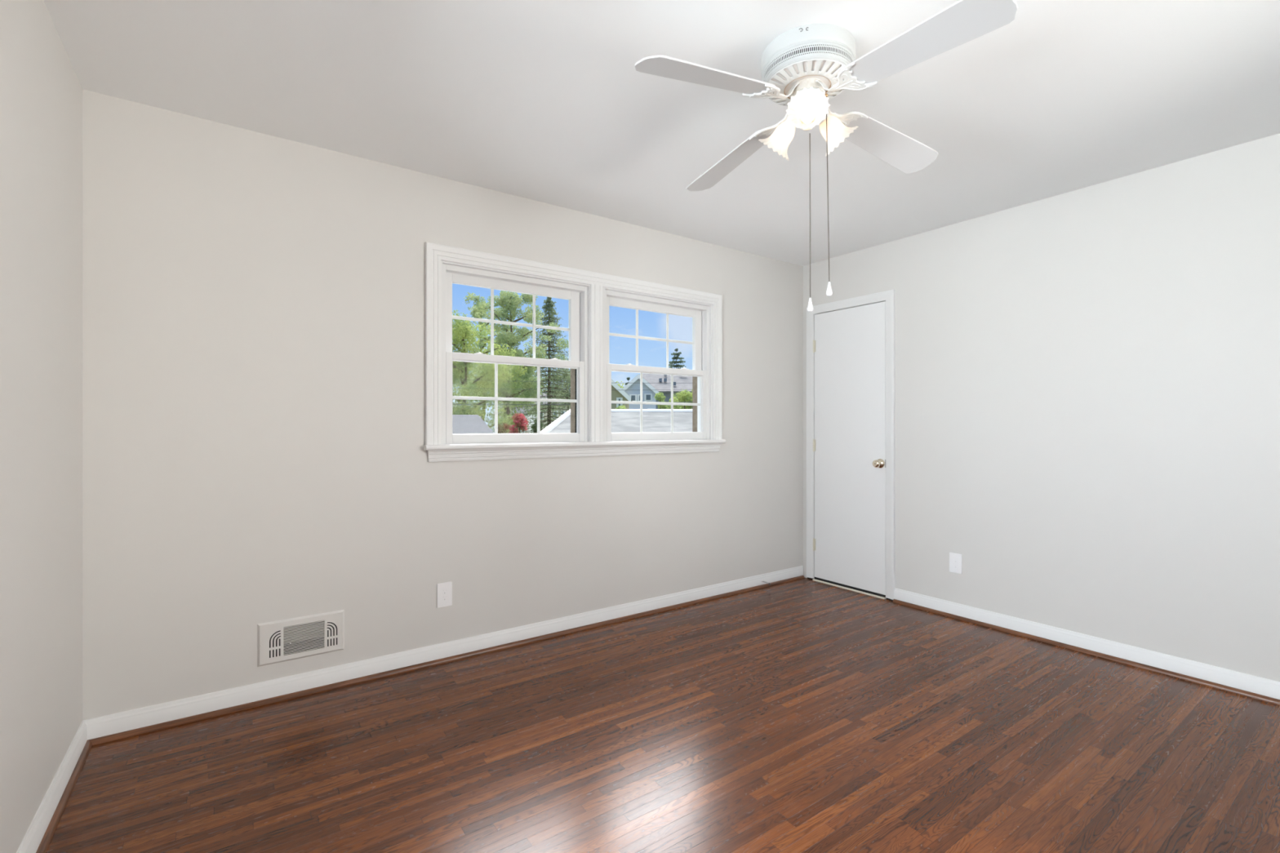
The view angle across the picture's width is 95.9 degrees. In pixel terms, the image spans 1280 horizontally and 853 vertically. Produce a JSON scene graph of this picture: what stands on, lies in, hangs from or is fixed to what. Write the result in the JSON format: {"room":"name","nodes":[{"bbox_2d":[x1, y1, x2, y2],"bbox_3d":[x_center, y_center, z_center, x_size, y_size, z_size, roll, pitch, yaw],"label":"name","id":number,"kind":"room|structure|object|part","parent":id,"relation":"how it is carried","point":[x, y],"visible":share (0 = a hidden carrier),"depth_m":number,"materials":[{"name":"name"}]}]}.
{"room":"empty bedroom","nodes":[
{"label":"empty bedroom","id":0,"kind":"room"},
{"bbox_2d":[0,0,82,852],"bbox_3d":[-1.111,-0.033,0.661,0.150,2.440,3.540,0,0,-35],"label":"wall","id":1,"kind":"structure","parent":0,"point":[41,90],"depth_m":1.64,"materials":[{"name":"beige paint"}]},
{"bbox_2d":[16,720,87,852],"bbox_3d":[-1.088,1.142,0.770,0.014,0.090,3.390,0,0,-35],"label":"baseboard","id":2,"kind":"structure","parent":1,"relation":"attached to","point":[31,842],"depth_m":1.75,"materials":[{"name":"white wood"}]},
{"bbox_2d":[35,740,92,852],"bbox_3d":[-1.075,1.178,0.778,0.016,0.018,3.361,0,0,-35],"label":"trim","id":3,"kind":"structure","parent":1,"relation":"attached to","point":[58,813],"depth_m":1.80,"materials":[{"name":"wood"}]},
{"bbox_2d":[82,88,803,719],"bbox_3d":[-0.441,-0.033,3.399,4.413,2.440,0.150,0,0,-35],"label":"wall","id":4,"kind":"structure","parent":0,"point":[254,302],"depth_m":2.61,"materials":[{"name":"beige paint"}]},
{"bbox_2d":[257,609,344,666],"bbox_3d":[-1.492,0.938,2.552,0.334,0.183,0.015,0,0,-35],"label":"air vent","id":5,"kind":"object","parent":4,"relation":"in","point":[298,637],"visible":1,"depth_m":2.55,"materials":[{"name":"white metal"}]},
{"bbox_3d":[-1.490,0.915,2.560,0.155,0.076,0.001,0,0,-35],"label":"damper plate","id":6,"kind":"part","parent":5,"relation":"part of","materials":[{"name":"grey metal"}]},
{"bbox_2d":[82,565,803,740],"bbox_3d":[-0.394,1.142,3.332,4.113,0.090,0.014,0,0,-35],"label":"baseboard","id":7,"kind":"structure","parent":4,"relation":"attached to","point":[107,725],"depth_m":2.74,"materials":[{"name":"white wood"}]},
{"bbox_2d":[436,582,452,608],"bbox_3d":[-0.988,0.854,2.915,0.075,0.121,0.006,0,0,-35],"label":"wall outlet","id":8,"kind":"object","parent":4,"relation":"attached to","point":[444,590],"visible":1,"depth_m":2.91,"materials":[{"name":"white plastic"}]},
{"bbox_2d":[88,575,804,745],"bbox_3d":[-0.386,1.178,3.319,4.081,0.018,0.016,0,0,-35],"label":"trim","id":9,"kind":"structure","parent":4,"relation":"attached to","point":[95,741],"depth_m":2.73,"materials":[{"name":"wood"}]},
{"bbox_2d":[425,241,722,462],"bbox_3d":[-0.327,-0.364,3.543,1.994,1.089,0.308,0,0,-35],"label":"window","id":10,"kind":"structure","parent":4,"relation":"in","point":[578,295],"depth_m":3.24,"materials":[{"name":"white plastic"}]},
{"bbox_3d":[-0.694,-0.568,3.226,0.796,0.454,0.032,0,0,-35],"label":"sash","id":11,"kind":"part","parent":10,"relation":"part of","materials":[{"name":"white plastic"}]},
{"bbox_3d":[-0.669,-0.143,3.195,0.811,0.472,0.032,0,0,-35],"label":"sash","id":12,"kind":"part","parent":10,"relation":"part of","materials":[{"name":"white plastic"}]},
{"bbox_3d":[-0.770,-0.363,3.338,0.902,1.020,0.130,0,0,-35],"label":"casing","id":13,"kind":"part","parent":10,"relation":"part of","materials":[{"name":"white wood"}]},
{"bbox_2d":[423,439,725,450],"bbox_3d":[-0.245,0.108,3.431,2.010,0.026,0.065,0,0,-35],"label":"window sill","id":14,"kind":"structure","parent":4,"relation":"attached to","point":[535,445],"depth_m":3.25,"materials":[{"name":"white wood"}]},
{"bbox_2d":[602,287,711,441],"bbox_3d":[0.074,-0.363,3.844,0.950,1.020,0.280,0,0,-35],"label":"window","id":15,"kind":"structure","parent":4,"relation":"in","point":[700,313],"depth_m":3.81,"materials":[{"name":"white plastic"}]},
{"bbox_3d":[0.094,-0.568,3.785,0.796,0.454,0.032,0,0,-35],"label":"sash","id":16,"kind":"part","parent":15,"relation":"part of","materials":[{"name":"white plastic"}]},
{"bbox_3d":[0.120,-0.143,3.754,0.811,0.472,0.032,0,0,-35],"label":"sash","id":17,"kind":"part","parent":15,"relation":"part of","materials":[{"name":"white plastic"}]},
{"bbox_3d":[0.034,-0.363,3.908,0.940,1.020,0.130,0,0,-35],"label":"casing","id":18,"kind":"part","parent":15,"relation":"part of","materials":[{"name":"white wood"}]},
{"bbox_2d":[44,0,1279,266],"bbox_3d":[0.583,-1.313,1.956,4.413,0.120,3.690,0,0,-35],"label":"ceiling","id":19,"kind":"structure","parent":0,"point":[547,101],"depth_m":2.19,"materials":[{"name":"white paint"}]},
{"bbox_2d":[635,0,1017,311],"bbox_3d":[0.565,-0.817,1.946,0.977,0.872,0.977,0,0,15],"label":"ceiling fan","id":20,"kind":"object","parent":19,"relation":"hanging from","point":[803,68],"visible":1,"depth_m":1.82,"materials":[{"name":"white metal"}]},
{"bbox_3d":[0.202,-1.050,1.740,0.470,0.080,0.134,0,0,-31],"label":"blade","id":21,"kind":"part","parent":20,"relation":"part of","materials":[{"name":"white laminate"}]},
{"bbox_3d":[0.358,-1.050,2.310,0.134,0.080,0.470,0,0,-31],"label":"blade","id":22,"kind":"part","parent":20,"relation":"part of","materials":[{"name":"white laminate"}]},
{"bbox_3d":[0.475,-0.995,2.030,0.120,0.133,0.129,0,0,-8],"label":"lamp shade","id":23,"kind":"part","parent":20,"relation":"part of","materials":[{"name":"white glass"}]},
{"bbox_3d":[0.519,-1.103,2.027,0.032,0.067,0.085,0,0,-30],"label":"iron arm","id":24,"kind":"part","parent":20,"relation":"part of","materials":[{"name":"white metal"}]},
{"bbox_3d":[0.485,-1.103,1.900,0.085,0.067,0.032,0,0,-30],"label":"iron arm","id":25,"kind":"part","parent":20,"relation":"part of","materials":[{"name":"white metal"}]},
{"bbox_3d":[0.565,-1.145,1.946,0.274,0.016,0.274,0,0,-35],"label":"slotted dish","id":26,"kind":"part","parent":20,"relation":"part of","materials":[{"name":"white metal"}]},
{"bbox_3d":[0.537,-0.991,1.848,0.043,0.043,0.056,0,0,16],"label":"light bulb","id":27,"kind":"part","parent":20,"relation":"part of","materials":[{"name":"beige glass"}]},
{"bbox_3d":[0.537,-0.991,1.848,0.133,0.131,0.105,0,0,16],"label":"lamp shade","id":28,"kind":"part","parent":20,"relation":"part of","materials":[{"name":"white glass"}]},
{"bbox_3d":[0.568,-0.700,1.925,0.005,0.553,0.004,0,0,-35],"label":"pull chain","id":29,"kind":"part","parent":20,"relation":"part of","materials":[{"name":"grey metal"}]},
{"bbox_3d":[0.614,-0.774,1.885,0.014,0.615,0.004,0,0,0],"label":"pull chain","id":30,"kind":"part","parent":20,"relation":"part of","materials":[{"name":"grey metal"}]},
{"bbox_3d":[0.611,-1.103,1.866,0.032,0.067,0.085,0,0,-30],"label":"iron arm","id":31,"kind":"part","parent":20,"relation":"part of","materials":[{"name":"white metal"}]},
{"bbox_3d":[0.645,-1.103,1.992,0.085,0.067,0.032,0,0,-30],"label":"iron arm","id":32,"kind":"part","parent":20,"relation":"part of","materials":[{"name":"white metal"}]},
{"bbox_3d":[0.682,-0.995,1.983,0.129,0.133,0.120,0,0,22],"label":"lamp shade","id":33,"kind":"part","parent":20,"relation":"part of","materials":[{"name":"white glass"}]},
{"bbox_3d":[0.928,-1.050,2.153,0.470,0.080,0.134,0,0,-31],"label":"blade","id":34,"kind":"part","parent":20,"relation":"part of","materials":[{"name":"white laminate"}]},
{"bbox_3d":[0.771,-1.050,1.583,0.134,0.080,0.470,0,0,-31],"label":"blade","id":35,"kind":"part","parent":20,"relation":"part of","materials":[{"name":"white laminate"}]},
{"bbox_2d":[45,577,1279,852],"bbox_3d":[0.787,1.237,2.101,4.913,0.100,3.690,0,0,-35],"label":"floor","id":36,"kind":"structure","parent":0,"point":[805,715],"depth_m":2.06,"materials":[{"name":"brown wood"}]},
{"bbox_2d":[803,133,1279,681],"bbox_3d":[2.365,-0.033,3.129,0.150,2.440,3.540,0,0,-35],"label":"wall","id":37,"kind":"structure","parent":0,"point":[1087,379],"depth_m":2.99,"materials":[{"name":"beige paint"}]},
{"bbox_2d":[812,300,885,599],"bbox_3d":[1.536,0.159,4.214,0.186,2.057,0.618,0,0,-35],"label":"door","id":38,"kind":"structure","parent":37,"relation":"in","point":[849,344],"depth_m":4.19,"materials":[{"name":"white paint"}]},
{"bbox_3d":[1.636,0.261,3.970,0.064,0.066,0.066,0,0,-35],"label":"knob","id":39,"kind":"part","parent":38,"relation":"part of","materials":[{"name":"gold metal"}]},
{"bbox_2d":[806,289,894,599],"bbox_3d":[1.508,0.128,4.191,0.018,2.095,0.726,0,0,-35],"label":"door frame","id":40,"kind":"structure","parent":37,"relation":"attached to","point":[887,295],"depth_m":4.02,"materials":[{"name":"white wood"}]},
{"bbox_2d":[949,552,961,573],"bbox_3d":[1.955,0.851,3.572,0.006,0.121,0.075,0,0,-35],"label":"wall outlet","id":41,"kind":"object","parent":37,"relation":"attached to","point":[955,559],"visible":1,"depth_m":3.57,"materials":[{"name":"white plastic"}]},
{"bbox_2d":[893,599,1279,705],"bbox_3d":[2.461,1.178,2.825,0.016,0.018,2.604,0,0,-35],"label":"trim","id":42,"kind":"structure","parent":37,"relation":"attached to","point":[1255,695],"depth_m":2.93,"materials":[{"name":"wood"}]},
{"bbox_2d":[893,587,1279,699],"bbox_3d":[2.477,1.142,2.828,0.014,0.090,2.620,0,0,-35],"label":"baseboard","id":43,"kind":"structure","parent":37,"relation":"attached to","point":[1245,682],"depth_m":2.94,"materials":[{"name":"white wood"}]},
{"label":"outside","id":44,"kind":"structure","parent":0,"visible":0},
{"bbox_2d":[452,378,692,383],"bbox_3d":[-1.997,-1.456,18.000,13.581,0.266,0.011,0,0,0],"label":"overhead wire","id":45,"kind":"object","parent":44,"point":[452,379],"visible":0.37,"depth_m":18.00,"materials":[{"name":"grey"}]},
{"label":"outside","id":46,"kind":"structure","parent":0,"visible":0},
{"bbox_2d":[457,387,692,390],"bbox_3d":[-2.030,-1.218,18.299,13.808,0.187,0.011,0,0,0],"label":"overhead wire","id":47,"kind":"object","parent":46,"point":[457,388],"visible":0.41,"depth_m":18.30,"materials":[{"name":"grey"}]},
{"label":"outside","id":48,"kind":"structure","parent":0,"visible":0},
{"bbox_2d":[452,401,692,404],"bbox_3d":[-1.964,-0.751,17.699,13.355,0.217,0.018,0,0,0],"label":"overhead wire","id":49,"kind":"object","parent":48,"point":[676,402],"visible":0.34,"depth_m":17.69,"materials":[{"name":"grey"}]},
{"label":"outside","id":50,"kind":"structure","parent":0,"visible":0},
{"bbox_3d":[-35.112,3.887,83.241,180.000,0.200,169.500,0,0,-35],"label":"lawn","id":51,"kind":"structure","parent":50,"visible":0},
{"bbox_2d":[452,414,494,433],"bbox_3d":[-5.279,1.750,14.571,2.770,4.075,7.506,0,0,-20],"label":"garage","id":52,"kind":"structure","parent":51,"relation":"on","point":[461,424],"depth_m":13.54,"materials":[{"name":"grey"}]},
{"bbox_2d":[452,292,506,420],"bbox_3d":[-8.384,-1.644,30.759,3.133,11.088,3.876,0,0,-22],"label":"broadleaf tree","id":53,"kind":"object","parent":51,"relation":"on","point":[477,298],"visible":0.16,"depth_m":30.92,"materials":[{"name":"green plant"}]},
{"bbox_2d":[452,309,527,433],"bbox_3d":[-6.731,-0.141,21.194,4.911,8.093,4.947,0,0,-8],"label":"broadleaf tree","id":54,"kind":"object","parent":51,"relation":"on","point":[460,369],"visible":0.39,"depth_m":21.14,"materials":[{"name":"green plant"}]},
{"bbox_2d":[453,342,547,417],"bbox_3d":[-8.819,-0.595,36.147,6.580,9.003,6.237,0,0,-35],"label":"broadleaf tree","id":55,"kind":"object","parent":51,"relation":"on","point":[471,379],"visible":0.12,"depth_m":35.70,"materials":[{"name":"green plant"}]},
{"bbox_2d":[493,422,509,433],"bbox_3d":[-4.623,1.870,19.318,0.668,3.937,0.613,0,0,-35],"label":"bush","id":56,"kind":"object","parent":51,"relation":"on","point":[500,430],"visible":0.16,"depth_m":19.27,"materials":[{"name":"green plant"}]},
{"bbox_2d":[453,290,568,426],"bbox_3d":[-5.702,-1.274,26.557,5.448,10.332,4.159,0,0,-35],"label":"broadleaf tree","id":57,"kind":"object","parent":51,"relation":"on","point":[508,337],"visible":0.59,"depth_m":26.13,"materials":[{"name":"green plant"}]},
{"bbox_2d":[492,405,542,433],"bbox_3d":[-11.655,0.932,55.500,3.139,5.711,7.600,0,0,0],"label":"house","id":58,"kind":"structure","parent":51,"relation":"on","point":[521,409],"depth_m":53.76,"materials":[{"name":"white"}]},
{"bbox_2d":[507,413,528,433],"bbox_3d":[-4.297,1.688,20.418,0.866,4.302,0.801,0,0,-35],"label":"crape myrtle","id":59,"kind":"object","parent":51,"relation":"on","point":[518,420],"visible":0.3,"depth_m":20.25,"materials":[{"name":"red plant"}]},
{"bbox_2d":[531,418,543,433],"bbox_3d":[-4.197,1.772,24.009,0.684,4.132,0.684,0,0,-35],"label":"bush","id":60,"kind":"object","parent":51,"relation":"on","point":[534,425],"visible":0.09,"depth_m":23.93,"materials":[{"name":"green plant"}]},
{"bbox_2d":[511,297,570,433],"bbox_3d":[-4.775,-1.613,31.222,5.112,11.000,5.255,0,0,-16],"label":"conifer tree","id":61,"kind":"object","parent":51,"relation":"on","point":[549,304],"visible":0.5,"depth_m":30.86,"materials":[{"name":"green plant"}]},
{"bbox_2d":[531,393,570,428],"bbox_3d":[-9.515,-0.029,68.000,6.281,7.632,8.600,0,0,0],"label":"house","id":62,"kind":"structure","parent":51,"relation":"on","point":[544,394],"depth_m":64.00,"materials":[{"name":"beige"}]},
{"bbox_2d":[542,368,570,410],"bbox_3d":[-6.290,-0.582,48.019,4.307,8.941,5.569,0,0,-24],"label":"broadleaf tree","id":63,"kind":"object","parent":51,"relation":"on","point":[566,375],"visible":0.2,"depth_m":47.72,"materials":[{"name":"green plant"}]},
{"bbox_2d":[540,408,692,433],"bbox_3d":[0.548,1.692,14.000,4.496,4.190,10.400,0,0,0],"label":"garage","id":64,"kind":"structure","parent":51,"relation":"on","point":[623,420],"depth_m":11.87,"materials":[{"name":"metal"}]},
{"bbox_2d":[615,404,626,408],"bbox_3d":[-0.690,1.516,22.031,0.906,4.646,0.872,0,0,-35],"label":"bush","id":65,"kind":"object","parent":51,"relation":"on","point":[622,406],"visible":0.03,"depth_m":21.81,"materials":[{"name":"green plant"}]},
{"bbox_2d":[611,379,632,408],"bbox_3d":[-1.997,0.340,38.985,2.897,6.895,6.530,0,0,0],"label":"house","id":66,"kind":"structure","parent":51,"relation":"on","point":[618,393],"depth_m":36.00,"materials":[{"name":"beige"}]},
{"bbox_2d":[622,373,692,408],"bbox_3d":[2.846,-0.390,50.360,9.088,8.355,11.280,0,0,0],"label":"house","id":67,"kind":"structure","parent":51,"relation":"on","point":[632,388],"depth_m":45.48,"materials":[{"name":"grey"}]},
{"bbox_3d":[-0.524,-2.162,44.925,0.299,0.399,0.030,0,0,0],"label":"pane","id":68,"kind":"part","parent":67,"relation":"part of","materials":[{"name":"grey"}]},
{"bbox_3d":[0.649,-2.212,44.925,0.349,0.399,0.030,0,0,0],"label":"pane","id":69,"kind":"part","parent":67,"relation":"part of","materials":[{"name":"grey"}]},
{"bbox_2d":[658,374,675,385],"bbox_3d":[2.605,-3.918,48.396,1.832,1.300,3.165,0,0,21],"label":"roof vent","id":70,"kind":"object","parent":67,"relation":"attached to","point":[662,379],"depth_m":48.03,"materials":[{"name":"grey"}]},
{"bbox_2d":[653,391,681,408],"bbox_3d":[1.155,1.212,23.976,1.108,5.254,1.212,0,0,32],"label":"bush","id":71,"kind":"object","parent":51,"relation":"on","point":[660,394],"visible":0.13,"depth_m":23.91,"materials":[{"name":"green plant"}]},
{"bbox_2d":[668,348,685,368],"bbox_3d":[3.937,-2.229,62.082,6.168,12.231,5.403,0,0,-35],"label":"conifer tree","id":72,"kind":"object","parent":51,"relation":"on","point":[676,354],"visible":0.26,"depth_m":61.79,"materials":[{"name":"green plant"}]},
{"bbox_2d":[673,390,692,408],"bbox_3d":[2.393,1.011,28.047,1.787,5.659,1.714,0,0,-35],"label":"bush","id":73,"kind":"object","parent":51,"relation":"on","point":[682,397],"visible":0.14,"depth_m":27.59,"materials":[{"name":"green plant"}]}
]}

